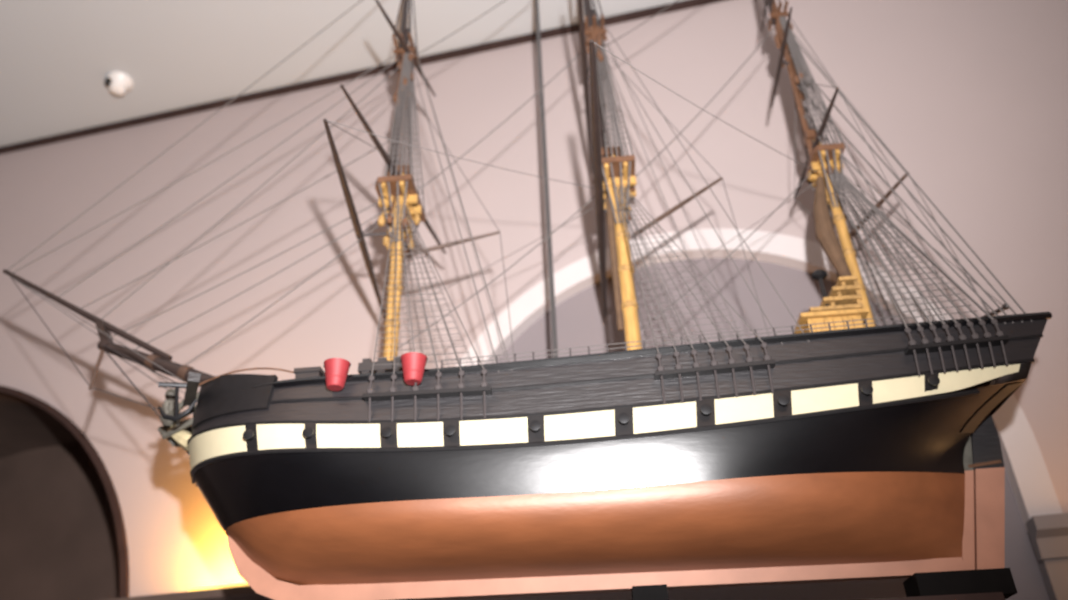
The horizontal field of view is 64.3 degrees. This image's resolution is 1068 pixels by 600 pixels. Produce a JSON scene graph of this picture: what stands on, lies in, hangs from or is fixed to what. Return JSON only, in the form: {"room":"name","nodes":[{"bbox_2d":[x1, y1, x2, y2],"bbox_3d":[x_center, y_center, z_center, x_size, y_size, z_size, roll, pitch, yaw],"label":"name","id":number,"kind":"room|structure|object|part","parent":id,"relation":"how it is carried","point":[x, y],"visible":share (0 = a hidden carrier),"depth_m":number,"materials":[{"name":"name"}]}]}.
{"room":"museum","nodes":[
{"label":"museum","id":0,"kind":"room"},
{"bbox_2d":[0,395,81,458],"bbox_3d":[-3.198,2.332,4.197,3.060,3.730,0.900,-9,-31,11],"label":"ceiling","id":1,"kind":"structure","parent":0,"point":[24,425],"depth_m":5.25,"materials":[{"name":"brown paint"}]},
{"bbox_2d":[0,445,119,599],"bbox_3d":[-3.092,2.553,4.575,3.060,3.730,0.001,-9,-31,11],"label":"wall","id":2,"kind":"structure","parent":0,"point":[58,534],"depth_m":5.20,"materials":[{"name":"brown paint"}]},
{"bbox_2d":[0,0,683,146],"bbox_3d":[-0.886,-3.105,2.410,10.684,0.001,8.007,-4,-31,3],"label":"ceiling","id":3,"kind":"structure","parent":0,"point":[57,57],"depth_m":5.01,"materials":[{"name":"paint"}]},
{"bbox_2d":[104,71,132,94],"bbox_3d":[-2.542,-1.310,5.201,0.156,0.100,0.156,-4,-31,3],"label":"security camera","id":4,"kind":"object","parent":3,"relation":"attached to","point":[118,83],"visible":1,"depth_m":5.16,"materials":[{"name":"white plastic"}]},
{"bbox_2d":[535,0,557,357],"bbox_3d":[0.044,-0.783,3.954,0.100,2.459,0.100,-4,-31,3],"label":"hanging cable","id":5,"kind":"object","parent":3,"relation":"hanging from","point":[542,110],"visible":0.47,"depth_m":3.77,"materials":[{"name":"black metal"}]},
{"bbox_2d":[0,0,1067,596],"bbox_3d":[-0.499,0.901,3.742,10.684,5.530,1.579,-4,-31,3],"label":"wall","id":6,"kind":"structure","parent":0,"point":[970,97],"depth_m":4.46,"materials":[{"name":"paint"}]},
{"bbox_2d":[0,385,128,597],"bbox_3d":[-3.301,2.105,3.841,3.120,3.760,0.070,-9,-31,11],"label":"trim","id":7,"kind":"structure","parent":6,"relation":"attached to","point":[6,391],"depth_m":4.20,"materials":[{"name":"brown wood"}]},
{"bbox_2d":[105,586,270,599],"bbox_3d":[-1.201,1.281,3.574,1.325,0.095,0.240,-9,-31,11],"label":"trim","id":8,"kind":"structure","parent":6,"relation":"attached to","point":[242,592],"depth_m":3.51,"materials":[{"name":"brown paint"}]},
{"bbox_2d":[189,583,249,590],"bbox_3d":[-1.305,1.217,3.581,0.340,0.029,0.040,-9,-31,11],"label":"lamp","id":9,"kind":"object","parent":8,"relation":"on","point":[241,584],"visible":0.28,"depth_m":3.58,"materials":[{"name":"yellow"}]},
{"bbox_2d":[0,0,725,153],"bbox_3d":[-0.598,-1.463,5.138,10.800,0.032,0.035,-9,-31,11],"label":"trim","id":10,"kind":"structure","parent":6,"relation":"attached to","point":[685,4],"depth_m":5.24,"materials":[{"name":"brown wood"}]},
{"bbox_2d":[456,258,1049,599],"bbox_3d":[0.726,1.436,3.144,2.424,3.915,0.358,-4,-31,3],"label":"wall niche","id":11,"kind":"object","parent":6,"relation":"in","point":[580,320],"depth_m":3.92,"materials":[{"name":"grey paint"}]},
{"bbox_2d":[456,228,1062,531],"bbox_3d":[0.674,0.357,3.744,2.550,1.545,0.080,-9,-31,11],"label":"trim","id":12,"kind":"structure","parent":6,"relation":"attached to","point":[1030,480],"depth_m":3.94,"materials":[{"name":"white paint"}]},
{"bbox_2d":[1026,513,1067,561],"bbox_3d":[1.943,0.840,3.033,0.285,0.140,0.100,-9,-31,11],"label":"trim","id":13,"kind":"structure","parent":6,"relation":"attached to","point":[1048,534],"depth_m":3.03,"materials":[{"name":"white paint"}]},
{"bbox_2d":[1038,558,1067,599],"bbox_3d":[1.935,1.923,2.465,0.135,2.300,0.070,-9,-31,11],"label":"trim","id":14,"kind":"structure","parent":6,"relation":"attached to","point":[1054,572],"depth_m":3.01,"materials":[{"name":"white paint"}]},
{"label":"floor","id":15,"kind":"structure","parent":0,"visible":0},
{"bbox_2d":[392,568,1017,599],"bbox_3d":[0.379,1.768,1.946,2.000,2.140,0.550,-4,-31,3],"label":"display stand","id":16,"kind":"object","parent":15,"relation":"on","point":[998,583],"visible":1,"depth_m":2.37,"materials":[{"name":"brown wood"}]},
{"bbox_2d":[3,0,1051,599],"bbox_3d":[-0.264,-0.555,3.337,3.662,3.326,1.620,-4,-31,3],"label":"model ship","id":17,"kind":"object","parent":16,"relation":"on","point":[843,446],"visible":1,"depth_m":2.48,"materials":[{"name":"black paint"}]},
{"bbox_3d":[-1.182,0.487,2.942,0.205,0.057,0.029,10,-33,-19],"label":"head rail","id":18,"kind":"part","parent":17,"relation":"part of","materials":[{"name":"wood"}]},
{"bbox_3d":[-1.191,0.428,2.843,0.187,0.057,0.106,-4,-31,3],"label":"head rail","id":19,"kind":"part","parent":17,"relation":"part of","materials":[{"name":"grey wood"}]},
{"bbox_3d":[-1.192,0.393,2.864,0.187,0.057,0.106,-4,-31,3],"label":"head rail","id":20,"kind":"part","parent":17,"relation":"part of","materials":[{"name":"grey wood"}]},
{"bbox_3d":[-1.196,0.359,2.882,0.206,0.067,0.031,-19,-35,26],"label":"head rail","id":21,"kind":"part","parent":17,"relation":"part of","materials":[{"name":"grey wood"}]},
{"bbox_3d":[0.169,0.237,2.583,2.724,0.116,0.287,-7,-31,7],"label":"sheer moulding","id":22,"kind":"part","parent":17,"relation":"part of","materials":[{"name":"black wood"}]},
{"bbox_3d":[1.327,0.443,2.633,0.075,0.188,0.032,-4,-31,3],"label":"post","id":23,"kind":"part","parent":17,"relation":"part of","materials":[{"name":"grey wood"}]}
]}

